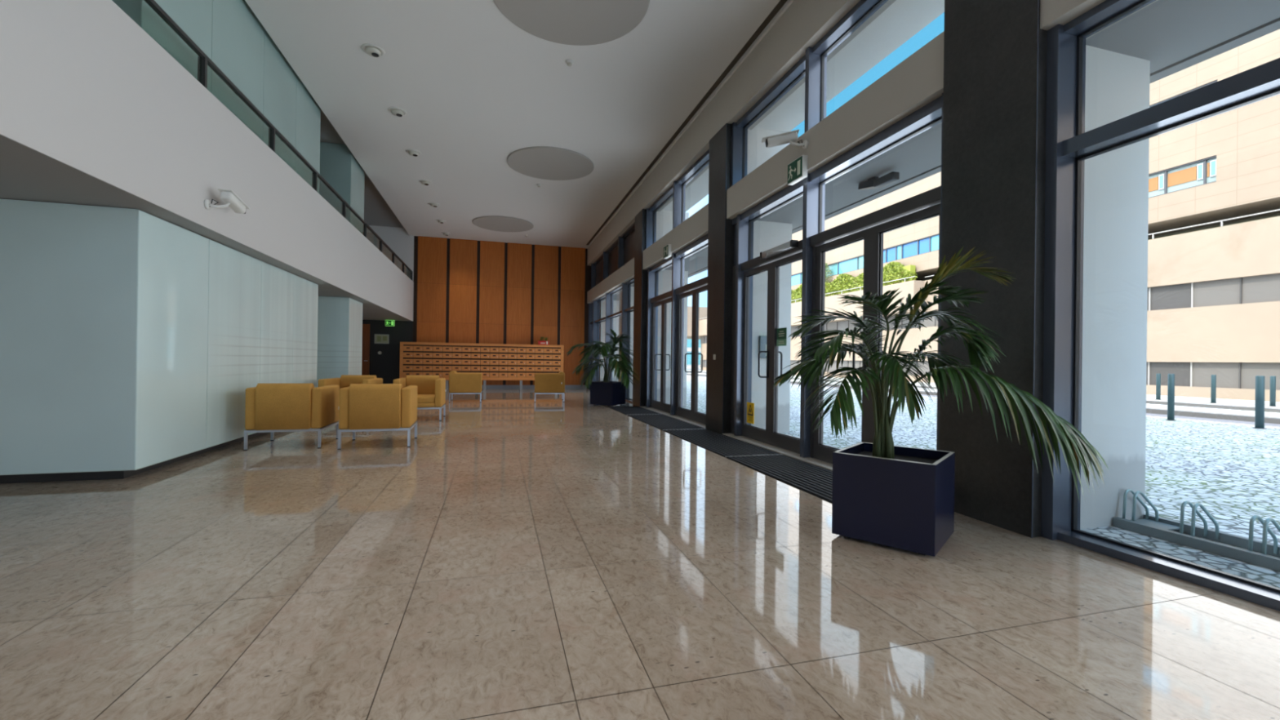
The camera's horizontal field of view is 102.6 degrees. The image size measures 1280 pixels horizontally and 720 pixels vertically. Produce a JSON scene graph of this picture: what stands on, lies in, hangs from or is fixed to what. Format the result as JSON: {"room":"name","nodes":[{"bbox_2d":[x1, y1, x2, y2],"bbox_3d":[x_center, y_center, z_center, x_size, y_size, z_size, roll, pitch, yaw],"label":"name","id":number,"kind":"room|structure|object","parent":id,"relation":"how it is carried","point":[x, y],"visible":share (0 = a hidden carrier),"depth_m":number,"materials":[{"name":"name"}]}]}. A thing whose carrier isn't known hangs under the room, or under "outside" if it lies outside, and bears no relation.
{"room":"lobby","nodes":[
{"label":"lobby","id":0,"kind":"room"},
{"bbox_2d":[0,198,318,483],"bbox_3d":[-6.863,-0.168,6.579,3.352,2.476,4.912,1,0,-16],"label":"wall","id":1,"kind":"structure","parent":0,"point":[133,341],"depth_m":4.65,"materials":[{"name":"grey"}]},
{"bbox_2d":[0,133,413,321],"bbox_3d":[-6.037,-1.761,4.139,3.579,0.723,29.250,1,0,-16],"label":"ceiling","id":2,"kind":"structure","parent":0,"point":[27,173],"depth_m":4.28,"materials":[{"name":"grey paint"}]},
{"bbox_2d":[385,320,394,326],"bbox_3d":[-8.704,-1.287,17.829,0.286,0.210,0.051,1,0,-16],"label":"exit sign","id":3,"kind":"object","parent":2,"relation":"hanging from","point":[388,322],"visible":1,"depth_m":17.81,"materials":[{"name":"green plastic"}]},
{"bbox_2d":[0,0,413,320],"bbox_3d":[-4.370,-2.096,4.619,0.120,1.430,29.270,1,0,-16],"label":"wall","id":4,"kind":"structure","parent":0,"point":[84,86],"depth_m":4.52,"materials":[{"name":"white paint"}]},
{"bbox_2d":[203,188,249,213],"bbox_3d":[-4.461,-1.684,5.547,0.218,0.227,0.484,1,0,-16],"label":"security camera","id":5,"kind":"object","parent":4,"relation":"attached to","point":[231,199],"visible":1,"depth_m":5.43,"materials":[{"name":"white plastic"}]},
{"bbox_2d":[143,0,412,280],"bbox_3d":[-5.043,-3.009,7.024,0.065,0.385,24.270,1,0,-16],"label":"gallery railing","id":6,"kind":"object","parent":4,"relation":"on","point":[203,60],"visible":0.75,"depth_m":6.39,"materials":[{"name":"grey metal"}]},
{"bbox_2d":[111,0,320,193],"bbox_3d":[-6.822,-3.458,6.584,3.350,2.656,4.910,1,0,-16],"label":"glass wall","id":7,"kind":"structure","parent":0,"point":[228,32],"depth_m":6.57,"materials":[{"name":"clear glass"}]},
{"bbox_2d":[316,142,364,386],"bbox_3d":[-8.231,-1.869,11.514,3.352,5.856,1.202,1,0,-16],"label":"glass wall","id":8,"kind":"structure","parent":0,"point":[340,319],"depth_m":11.34,"materials":[{"name":"grey"}]},
{"bbox_2d":[320,109,404,227],"bbox_3d":[-6.076,-4.853,4.131,3.420,0.140,29.270,1,0,-16],"label":"ceiling","id":9,"kind":"structure","parent":0,"point":[377,212],"depth_m":15.46,"materials":[{"name":"grey paint"}]},
{"bbox_2d":[362,225,591,389],"bbox_3d":[-6.806,-1.914,19.181,10.250,6.000,0.155,1,0,-16],"label":"wall","id":10,"kind":"structure","parent":0,"point":[469,291],"depth_m":19.41,"materials":[{"name":"brown wood"}]},
{"bbox_2d":[361,324,369,375],"bbox_3d":[-9.850,-0.119,18.207,0.410,2.330,0.109,1,0,-16],"label":"door","id":11,"kind":"structure","parent":10,"relation":"in","point":[366,327],"depth_m":18.25,"materials":[{"name":"brown wood"}]},
{"bbox_2d":[374,333,389,343],"bbox_3d":[-9.280,-0.756,18.409,0.470,0.330,0.026,1,0,-16],"label":"framed notice","id":12,"kind":"object","parent":10,"relation":"attached to","point":[379,339],"visible":1,"depth_m":18.40,"materials":[{"name":"silver metal"}]},
{"bbox_2d":[587,277,634,402],"bbox_3d":[-0.966,-0.546,17.009,0.250,3.410,7.345,1,0,-16],"label":"window","id":13,"kind":"structure","parent":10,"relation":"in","point":[594,321],"depth_m":17.26,"materials":[{"name":"blue"}]},
{"bbox_2d":[244,0,794,248],"bbox_3d":[-1.147,-4.568,5.521,6.830,0.220,29.270,1,0,-16],"label":"ceiling","id":14,"kind":"structure","parent":0,"point":[475,89],"depth_m":8.60,"materials":[{"name":"white paint"}]},
{"bbox_2d":[360,43,385,57],"bbox_3d":[-3.865,-4.452,7.420,0.310,0.078,0.310,1,0,-16],"label":"recessed light","id":15,"kind":"object","parent":14,"relation":"in","point":[374,51],"visible":1,"depth_m":7.36,"materials":[{"name":"white plastic"}]},
{"bbox_2d":[387,106,406,116],"bbox_3d":[-4.383,-4.456,9.258,0.310,0.078,0.310,1,0,-16],"label":"recessed light","id":16,"kind":"object","parent":14,"relation":"in","point":[397,112],"visible":1,"depth_m":9.20,"materials":[{"name":"grey plastic"}]},
{"bbox_2d":[405,149,421,156],"bbox_3d":[-4.898,-4.460,11.087,0.310,0.078,0.310,1,0,-16],"label":"recessed light","id":17,"kind":"object","parent":14,"relation":"in","point":[415,153],"visible":1,"depth_m":11.02,"materials":[{"name":"grey plastic"}]},
{"bbox_2d":[418,179,431,185],"bbox_3d":[-5.419,-4.465,12.935,0.310,0.078,0.310,1,0,-16],"label":"recessed light","id":18,"kind":"object","parent":14,"relation":"in","point":[425,182],"visible":1,"depth_m":12.87,"materials":[{"name":"grey plastic"}]},
{"bbox_2d":[428,202,439,207],"bbox_3d":[-5.945,-4.469,14.803,0.310,0.078,0.310,1,0,-16],"label":"recessed light","id":19,"kind":"object","parent":14,"relation":"in","point":[433,204],"visible":1,"depth_m":14.73,"materials":[{"name":"grey plastic"}]},
{"bbox_2d":[435,219,445,223],"bbox_3d":[-6.449,-4.473,16.593,0.310,0.078,0.310,1,0,-16],"label":"recessed light","id":20,"kind":"object","parent":14,"relation":"in","point":[442,221],"visible":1,"depth_m":16.53,"materials":[{"name":"grey plastic"}]},
{"bbox_2d":[441,231,450,235],"bbox_3d":[-6.915,-4.477,18.248,0.310,0.078,0.310,1,0,-16],"label":"recessed light","id":21,"kind":"object","parent":14,"relation":"in","point":[446,233],"visible":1,"depth_m":18.18,"materials":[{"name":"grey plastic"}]},
{"bbox_2d":[472,215,533,231],"bbox_3d":[-4.505,-4.472,16.902,1.940,0.030,1.940,1,0,-16],"label":"ceiling disc","id":22,"kind":"object","parent":14,"relation":"attached to","point":[495,223],"visible":1,"depth_m":16.78,"materials":[{"name":"grey"}]},
{"bbox_2d":[506,146,593,180],"bbox_3d":[-2.026,-4.447,11.678,1.940,0.030,1.940,1,0,-16],"label":"ceiling disc","id":23,"kind":"object","parent":14,"relation":"attached to","point":[552,163],"visible":1,"depth_m":11.55,"materials":[{"name":"grey"}]},
{"bbox_2d":[565,59,573,66],"bbox_3d":[-1.053,-4.423,7.651,0.110,0.062,0.110,1,0,-16],"label":"smoke detector","id":24,"kind":"object","parent":14,"relation":"attached to","point":[569,62],"visible":1,"depth_m":7.62,"materials":[{"name":"white plastic"}]},
{"bbox_2d":[493,0,649,45],"bbox_3d":[-0.848,-4.438,6.244,1.940,0.030,1.940,1,0,-16],"label":"ceiling disc","id":25,"kind":"object","parent":14,"relation":"attached to","point":[567,22],"visible":1,"depth_m":6.62,"materials":[{"name":"grey"}]},
{"bbox_2d":[586,257,634,303],"bbox_3d":[-0.924,-2.481,17.016,0.415,0.460,7.370,1,0,-16],"label":"beam","id":26,"kind":"structure","parent":0,"point":[624,273],"depth_m":16.00,"materials":[{"name":"beige paint"}]},
{"bbox_2d":[591,222,635,288],"bbox_3d":[-0.868,-3.235,16.786,0.250,1.050,6.875,1,0,-16],"label":"window","id":27,"kind":"structure","parent":26,"relation":"on","point":[621,251],"depth_m":16.80,"materials":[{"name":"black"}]},
{"bbox_2d":[0,388,1279,719],"bbox_3d":[-2.867,1.180,5.050,10.250,0.120,29.270,1,0,-16],"label":"floor","id":28,"kind":"structure","parent":0,"point":[548,557],"depth_m":2.47,"materials":[{"name":"brown tile"}]},
{"bbox_2d":[243,383,339,450],"bbox_3d":[-4.506,0.696,6.683,0.836,0.810,0.815,1,0,-16],"label":"armchair","id":29,"kind":"object","parent":28,"relation":"on","point":[271,408],"visible":0.98,"depth_m":6.32,"materials":[{"name":"yellow fabric"}]},
{"bbox_2d":[318,374,382,388],"bbox_3d":[-5.217,0.690,9.292,0.836,0.810,0.815,1,0,-10],"label":"armchair","id":30,"kind":"object","parent":28,"relation":"on","point":[344,381],"visible":0.37,"depth_m":9.49,"materials":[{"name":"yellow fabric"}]},
{"bbox_2d":[337,383,417,449],"bbox_3d":[-3.469,0.709,6.840,0.836,0.810,0.815,1,0,-17],"label":"armchair","id":31,"kind":"object","parent":28,"relation":"on","point":[362,407],"visible":1,"depth_m":6.47,"materials":[{"name":"yellow fabric"}]},
{"bbox_2d":[393,375,445,420],"bbox_3d":[-4.145,0.704,9.688,0.836,0.810,0.815,1,0,-16],"label":"armchair","id":32,"kind":"object","parent":28,"relation":"on","point":[431,389],"visible":0.75,"depth_m":9.69,"materials":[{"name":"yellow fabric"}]},
{"bbox_2d":[448,370,482,402],"bbox_3d":[-4.703,0.702,13.831,0.815,0.810,0.836,1,0,-16],"label":"armchair","id":33,"kind":"object","parent":28,"relation":"on","point":[460,383],"visible":1,"depth_m":13.44,"materials":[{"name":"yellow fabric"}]},
{"bbox_2d":[399,342,564,390],"bbox_3d":[-5.725,0.250,18.927,5.730,1.700,0.380,1,0,-16],"label":"tall cabinet","id":34,"kind":"object","parent":28,"relation":"on","point":[495,362],"visible":0.92,"depth_m":18.74,"materials":[{"name":"brown wood"}]},
{"bbox_2d":[537,337,549,345],"bbox_3d":[-3.663,-0.736,19.455,0.400,0.326,0.268,1,0,-16],"label":"potted plant","id":35,"kind":"object","parent":34,"relation":"on","point":[544,342],"visible":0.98,"depth_m":19.38,"materials":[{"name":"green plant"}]},
{"bbox_2d":[534,371,564,401],"bbox_3d":[-2.515,0.731,14.268,0.815,0.810,0.836,1,0,-11],"label":"armchair","id":36,"kind":"object","parent":28,"relation":"on","point":[544,383],"visible":1,"depth_m":13.88,"materials":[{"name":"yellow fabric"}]},
{"bbox_2d":[565,328,640,406],"bbox_3d":[-0.993,0.178,13.143,1.600,1.952,2.258,1,0,-41],"label":"potted palm","id":37,"kind":"object","parent":28,"relation":"on","point":[607,393],"visible":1,"depth_m":12.86,"materials":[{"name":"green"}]},
{"bbox_2d":[608,405,662,414],"bbox_3d":[-0.160,1.156,11.801,0.780,0.014,1.920,1,0,-16],"label":"entrance mat","id":38,"kind":"object","parent":28,"relation":"on","point":[630,410],"visible":0.98,"depth_m":11.65,"materials":[{"name":"black"}]},
{"bbox_2d":[632,208,648,406],"bbox_3d":[0.098,-1.292,13.103,0.340,4.920,0.723,1,0,-16],"label":"pillar","id":39,"kind":"structure","parent":28,"relation":"on","point":[641,277],"depth_m":12.82,"materials":[{"name":"stone"}]},
{"bbox_2d":[626,413,706,430],"bbox_3d":[0.428,1.161,9.713,0.780,0.014,2.380,1,0,-16],"label":"entrance mat","id":40,"kind":"object","parent":28,"relation":"on","point":[662,422],"visible":0.98,"depth_m":9.48,"materials":[{"name":"black"}]},
{"bbox_2d":[640,406,705,428],"bbox_3d":[0.721,1.164,10.766,0.345,0.018,4.130,1,0,-16],"label":"threshold","id":41,"kind":"object","parent":28,"relation":"on","point":[682,419],"visible":0.5,"depth_m":10.28,"materials":[{"name":"grey metal"}]},
{"bbox_2d":[645,234,707,415],"bbox_3d":[0.788,-0.531,10.781,0.250,3.410,4.130,1,0,-16],"label":"window","id":42,"kind":"structure","parent":28,"relation":"on","point":[677,260],"depth_m":10.77,"materials":[{"name":"blue"}]},
{"bbox_2d":[650,300,670,410],"bbox_3d":[0.424,-0.104,12.056,0.374,2.510,0.820,1,0,-16],"label":"door","id":43,"kind":"structure","parent":42,"relation":"attached to","point":[655,404],"depth_m":12.34,"materials":[{"name":"grey"}]},
{"bbox_2d":[661,297,671,413],"bbox_3d":[0.646,-0.103,11.267,0.060,2.510,0.820,1,0,-16],"label":"door","id":44,"kind":"structure","parent":42,"relation":"attached to","point":[665,407],"depth_m":11.55,"materials":[{"name":"grey"}]},
{"bbox_2d":[676,289,702,420],"bbox_3d":[0.929,-0.100,10.261,0.374,2.510,0.910,1,0,-16],"label":"door","id":45,"kind":"structure","parent":42,"relation":"attached to","point":[681,411],"depth_m":10.58,"materials":[{"name":"grey"}]},
{"bbox_2d":[692,284,707,424],"bbox_3d":[1.166,-0.098,9.419,0.060,2.510,0.840,1,0,-16],"label":"door","id":46,"kind":"structure","parent":42,"relation":"attached to","point":[700,417],"depth_m":9.71,"materials":[{"name":"grey"}]},
{"bbox_2d":[705,123,733,434],"bbox_3d":[1.406,-1.281,8.459,0.340,4.920,0.673,1,0,-16],"label":"pillar","id":47,"kind":"structure","parent":28,"relation":"on","point":[721,228],"depth_m":8.26,"materials":[{"name":"stone"}]},
{"bbox_2d":[662,428,782,457],"bbox_3d":[1.079,1.166,7.402,0.780,0.014,2.380,1,0,-16],"label":"entrance mat","id":48,"kind":"object","parent":28,"relation":"on","point":[722,445],"visible":1,"depth_m":7.11,"materials":[{"name":"black"}]},
{"bbox_2d":[722,433,832,471],"bbox_3d":[2.018,1.175,6.160,0.345,0.018,4.100,1,0,-16],"label":"threshold","id":49,"kind":"object","parent":28,"relation":"on","point":[814,461],"visible":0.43,"depth_m":6.49,"materials":[{"name":"grey metal"}]},
{"bbox_2d":[726,454,832,502],"bbox_3d":[1.731,1.171,5.088,0.780,0.014,2.390,1,0,-16],"label":"entrance mat","id":50,"kind":"object","parent":28,"relation":"on","point":[816,481],"visible":0.56,"depth_m":5.33,"materials":[{"name":"black"}]},
{"bbox_2d":[730,92,943,457],"bbox_3d":[2.086,-0.520,6.176,0.250,3.410,4.100,1,0,-16],"label":"door frame","id":51,"kind":"structure","parent":28,"relation":"on","point":[812,188],"depth_m":6.12,"materials":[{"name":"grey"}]},
{"bbox_2d":[742,262,782,444],"bbox_3d":[1.712,-0.094,7.482,0.374,2.510,0.855,1,0,-16],"label":"door","id":52,"kind":"structure","parent":51,"relation":"attached to","point":[760,434],"depth_m":7.56,"materials":[{"name":"grey"}]},
{"bbox_2d":[760,240,798,258],"bbox_3d":[1.760,-1.442,6.726,0.201,0.098,0.800,1,0,-16],"label":"door closer","id":53,"kind":"structure","parent":51,"relation":"attached to","point":[792,244],"depth_m":6.62,"materials":[{"name":"silver metal"}]},
{"bbox_2d":[768,251,802,453],"bbox_3d":[1.944,-0.092,6.659,0.060,2.510,0.855,1,0,-16],"label":"door","id":54,"kind":"structure","parent":51,"relation":"attached to","point":[778,335],"depth_m":6.96,"materials":[{"name":"grey"}]},
{"bbox_2d":[813,227,883,463],"bbox_3d":[2.228,-0.089,5.648,0.374,2.510,0.935,1,0,-16],"label":"door","id":55,"kind":"structure","parent":51,"relation":"attached to","point":[822,452],"depth_m":5.84,"materials":[{"name":"grey"}]},
{"bbox_2d":[868,203,940,449],"bbox_3d":[2.482,-0.087,4.748,0.060,2.510,0.935,1,0,-16],"label":"door","id":56,"kind":"structure","parent":51,"relation":"attached to","point":[877,231],"depth_m":5.09,"materials":[{"name":"grey"}]},
{"bbox_2d":[772,245,1109,556],"bbox_3d":[1.777,0.250,3.291,1.842,1.854,1.144,1,0,25],"label":"potted palm","id":57,"kind":"object","parent":28,"relation":"on","point":[884,493],"visible":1,"depth_m":3.20,"materials":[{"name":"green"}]},
{"bbox_2d":[938,0,1047,537],"bbox_3d":[2.709,-1.270,3.831,0.340,4.920,0.748,1,0,-16],"label":"pillar","id":58,"kind":"structure","parent":28,"relation":"on","point":[994,106],"depth_m":3.68,"materials":[{"name":"stone"}]},
{"bbox_2d":[1040,0,1279,611],"bbox_3d":[3.398,-0.509,1.517,0.250,3.410,4.095,1,0,-16],"label":"window","id":59,"kind":"structure","parent":28,"relation":"on","point":[1068,145],"depth_m":3.39,"materials":[{"name":"black metal"}]},
{"bbox_2d":[642,203,708,270],"bbox_3d":[0.830,-2.466,10.789,0.415,0.460,4.130,1,0,-16],"label":"beam","id":60,"kind":"structure","parent":0,"point":[694,228],"depth_m":10.13,"materials":[{"name":"beige paint"}]},
{"bbox_2d":[663,244,671,258],"bbox_3d":[0.576,-2.281,10.775,0.076,0.250,0.316,1,0,-16],"label":"exit sign","id":61,"kind":"object","parent":60,"relation":"attached to","point":[668,248],"visible":1,"depth_m":10.66,"materials":[{"name":"white plastic"}]},
{"bbox_2d":[645,149,709,248],"bbox_3d":[0.823,-3.221,10.785,0.250,1.050,4.145,1,0,-16],"label":"window","id":62,"kind":"structure","parent":60,"relation":"on","point":[677,191],"depth_m":10.75,"materials":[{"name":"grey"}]},
{"bbox_2d":[587,0,896,266],"bbox_3d":[2.058,-4.076,6.580,0.475,0.680,29.570,1,0,-16],"label":"wall","id":63,"kind":"structure","parent":0,"point":[804,23],"depth_m":7.60,"materials":[{"name":"beige paint"}]},
{"bbox_2d":[662,0,944,212],"bbox_3d":[-3.208,-7.967,7.945,11.330,8.230,35.470,1,0,-16],"label":"roof","id":64,"kind":"structure","parent":0,"point":[903,19],"depth_m":6.36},
{"bbox_2d":[726,31,944,219],"bbox_3d":[2.127,-2.455,6.183,0.415,0.460,4.100,1,0,-16],"label":"beam","id":65,"kind":"structure","parent":0,"point":[916,82],"depth_m":5.19,"materials":[{"name":"beige paint"}]},
{"bbox_2d":[761,128,808,149],"bbox_3d":[1.721,-2.604,6.092,0.525,0.227,0.166,1,0,8],"label":"security camera","id":66,"kind":"object","parent":65,"relation":"attached to","point":[792,136],"visible":1,"depth_m":6.06,"materials":[{"name":"white plastic"}]},
{"bbox_2d":[787,155,807,185],"bbox_3d":[1.883,-2.270,6.135,0.076,0.250,0.316,1,0,-16],"label":"exit sign","id":67,"kind":"object","parent":65,"relation":"attached to","point":[797,168],"visible":1,"depth_m":6.07,"materials":[{"name":"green plastic"}]},
{"bbox_2d":[730,0,888,186],"bbox_3d":[2.120,-3.210,6.179,0.250,1.050,4.115,1,0,-16],"label":"window","id":68,"kind":"structure","parent":65,"relation":"on","point":[812,66],"depth_m":6.15,"materials":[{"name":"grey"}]},
{"bbox_2d":[613,0,1279,300],"bbox_3d":[2.525,-2.363,7.599,1.240,0.210,39.270,1,0,-16],"label":"portico","id":69,"kind":"object","parent":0,"point":[1175,36],"visible":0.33,"depth_m":3.70,"materials":[{"name":"grey paint"}]},
{"bbox_2d":[857,171,899,190],"bbox_3d":[2.928,-2.196,6.306,0.100,0.143,0.602,1,0,-16],"label":"ceiling spotlight","id":70,"kind":"object","parent":69,"relation":"attached to","point":[874,182],"visible":1,"depth_m":6.23,"materials":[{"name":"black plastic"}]},
{"bbox_2d":[1040,0,1158,39],"bbox_3d":[3.438,-2.444,1.531,0.415,0.460,4.075,1,0,-16],"label":"beam","id":71,"kind":"structure","parent":0,"point":[1052,12],"depth_m":3.33,"materials":[{"name":"beige paint"}]},
{"label":"outside","id":72,"kind":"structure","parent":0,"visible":0},
{"bbox_2d":[629,375,1279,587],"bbox_3d":[-19.338,1.043,41.307,45.200,0.140,170.000,1,0,-16],"label":"ground","id":73,"kind":"structure","parent":72,"point":[1232,469],"depth_m":5.98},
{"bbox_2d":[598,299,619,381],"bbox_3d":[-1.207,-1.301,19.968,0.790,5.020,0.700,1,0,-16],"label":"column","id":74,"kind":"structure","parent":73,"relation":"on","point":[615,303],"depth_m":19.64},
{"bbox_2d":[617,286,634,397],"bbox_3d":[-0.204,-1.292,16.406,0.790,5.020,0.700,1,0,-16],"label":"column","id":75,"kind":"structure","parent":73,"relation":"on","point":[632,287],"depth_m":16.04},
{"bbox_2d":[656,209,688,406],"bbox_3d":[0.710,-1.284,13.326,0.880,5.020,0.625,1,0,-16],"label":"column","id":76,"kind":"structure","parent":73,"relation":"on","point":[664,218],"depth_m":13.00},
{"bbox_2d":[746,127,791,433],"bbox_3d":[2.018,-1.273,8.682,0.880,5.020,0.575,1,0,-16],"label":"column","id":77,"kind":"structure","parent":73,"relation":"on","point":[767,235],"depth_m":8.39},
{"bbox_2d":[759,335,766,358],"bbox_3d":[2.061,-0.213,8.369,0.240,0.360,0.055,1,0,-16],"label":"intercom panel","id":78,"kind":"object","parent":77,"relation":"attached to","point":[762,339],"visible":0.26,"depth_m":8.33,"materials":[{"name":"grey metal"}]},
{"bbox_2d":[1080,44,1150,528],"bbox_3d":[3.321,-1.262,4.054,0.880,5.020,0.650,1,0,-16],"label":"column","id":79,"kind":"structure","parent":73,"relation":"on","point":[1115,234],"depth_m":3.77,"materials":[{"name":"white paint"}]},
{"bbox_2d":[1165,373,1176,421],"bbox_3d":[11.715,0.820,11.301,0.165,1.030,0.165,1,0,-16],"label":"bollard","id":80,"kind":"object","parent":73,"relation":"on","point":[1171,377],"visible":1,"depth_m":11.26,"materials":[{"name":"metal"}]},
{"bbox_2d":[1112,488,1279,571],"bbox_3d":[4.185,1.089,1.894,0.370,0.274,3.972,1,0,-16],"label":"bicycle rack","id":81,"kind":"object","parent":73,"relation":"on","point":[1156,526],"visible":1,"depth_m":3.39,"materials":[{"name":"grey metal"}]},
{"bbox_2d":[1252,375,1266,429],"bbox_3d":[12.094,0.823,9.995,0.180,1.030,0.180,1,0,-16],"label":"bollard","id":82,"kind":"object","parent":73,"relation":"on","point":[1260,380],"visible":1,"depth_m":9.96,"materials":[{"name":"metal"}]},
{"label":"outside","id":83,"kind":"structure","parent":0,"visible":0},
{"bbox_2d":[686,366,1279,408],"bbox_3d":[24.855,1.594,58.950,40.150,0.220,160.000,1,0,-16],"label":"pavement","id":84,"kind":"structure","parent":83,"point":[1237,402],"depth_m":17.07,"materials":[{"name":"beige concrete"}]},
{"bbox_2d":[686,338,701,367],"bbox_3d":[11.980,-3.664,105.179,26.400,10.400,12.000,1,0,-16],"label":"building","id":85,"kind":"structure","parent":84,"relation":"on","point":[689,340],"depth_m":98.45,"materials":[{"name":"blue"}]},
{"bbox_2d":[687,29,1279,401],"bbox_3d":[19.960,-6.262,25.336,10.000,15.600,98.020,1,0,-16],"label":"office building","id":86,"kind":"structure","parent":84,"relation":"on","point":[1213,301],"depth_m":18.99,"materials":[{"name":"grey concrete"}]},
{"bbox_2d":[825,262,833,282],"bbox_3d":[14.428,-6.208,40.009,1.450,2.731,1.462,1,0,-16],"label":"tree","id":87,"kind":"object","parent":86,"relation":"on","point":[827,267],"visible":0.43,"depth_m":39.81,"materials":[{"name":"green plant"}]},
{"bbox_2d":[791,261,917,302],"bbox_3d":[14.323,-5.545,40.218,0.788,1.665,18.498,1,0,-16],"label":"hedge","id":88,"kind":"object","parent":86,"relation":"on","point":[893,270],"visible":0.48,"depth_m":35.88,"materials":[{"name":"green plant"}]},
{"bbox_2d":[1148,173,1164,191],"bbox_3d":[20.396,-7.005,20.569,0.045,0.595,1.050,1,0,-16],"label":"window","id":89,"kind":"structure","parent":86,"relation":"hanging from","point":[1156,181],"depth_m":20.31,"materials":[{"name":"brown glass"}]},
{"bbox_2d":[1167,162,1203,186],"bbox_3d":[20.707,-7.002,19.462,0.045,0.595,1.050,1,0,-16],"label":"window","id":90,"kind":"structure","parent":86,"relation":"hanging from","point":[1192,173],"depth_m":19.44,"materials":[{"name":"brown glass"}]},
{"bbox_2d":[1207,159,1216,177],"bbox_3d":[20.912,-7.001,18.735,0.045,0.595,0.260,1,0,-16],"label":"window","id":91,"kind":"structure","parent":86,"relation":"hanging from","point":[1211,163],"depth_m":18.72,"materials":[{"name":"clear glass"}]},
{"bbox_2d":[1155,373,1161,399],"bbox_3d":[17.384,0.895,17.178,0.165,0.880,0.165,1,0,-16],"label":"bollard","id":92,"kind":"object","parent":84,"relation":"on","point":[1157,375],"visible":0.99,"depth_m":17.14,"materials":[{"name":"metal"}]},
{"bbox_2d":[1209,374,1216,403],"bbox_3d":[17.755,0.898,15.860,0.165,0.880,0.165,1,0,-16],"label":"bollard","id":93,"kind":"object","parent":84,"relation":"on","point":[1213,377],"visible":0.98,"depth_m":15.82,"materials":[{"name":"teal metal"}]},
{"bbox_2d":[1268,376,1276,406],"bbox_3d":[18.350,0.905,14.853,0.165,0.880,0.165,1,0,-16],"label":"bollard","id":94,"kind":"object","parent":84,"relation":"on","point":[1273,379],"visible":0.98,"depth_m":14.82,"materials":[{"name":"metal"}]},
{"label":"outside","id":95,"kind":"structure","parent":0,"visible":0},
{"bbox_2d":[686,374,1279,426],"bbox_3d":[1.635,1.342,52.409,1.200,0.110,160.000,1,0,-16],"label":"road","id":96,"kind":"structure","parent":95,"point":[1147,414],"depth_m":12.01,"materials":[{"name":"grey asphalt"}]},
{"bbox_2d":[686,373,1279,424],"bbox_3d":[2.382,1.297,52.620,0.350,0.220,160.000,1,0,-16],"label":"kerb","id":97,"kind":"object","parent":96,"relation":"on","point":[1163,411],"depth_m":12.33,"materials":[{"name":"grey concrete"}]},
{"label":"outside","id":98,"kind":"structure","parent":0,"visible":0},
{"bbox_2d":[686,372,1279,417],"bbox_3d":[3.873,1.336,53.040,2.750,0.180,160.000,1,0,-16],"label":"road","id":99,"kind":"structure","parent":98,"point":[1275,415],"depth_m":13.82,"materials":[{"name":"grey asphalt"}]},
{"bbox_2d":[686,370,1279,412],"bbox_3d":[5.366,1.316,53.460,0.350,0.260,160.000,1,0,-16],"label":"kerb","id":100,"kind":"object","parent":99,"relation":"on","point":[1197,405],"depth_m":14.67,"materials":[{"name":"grey concrete"}]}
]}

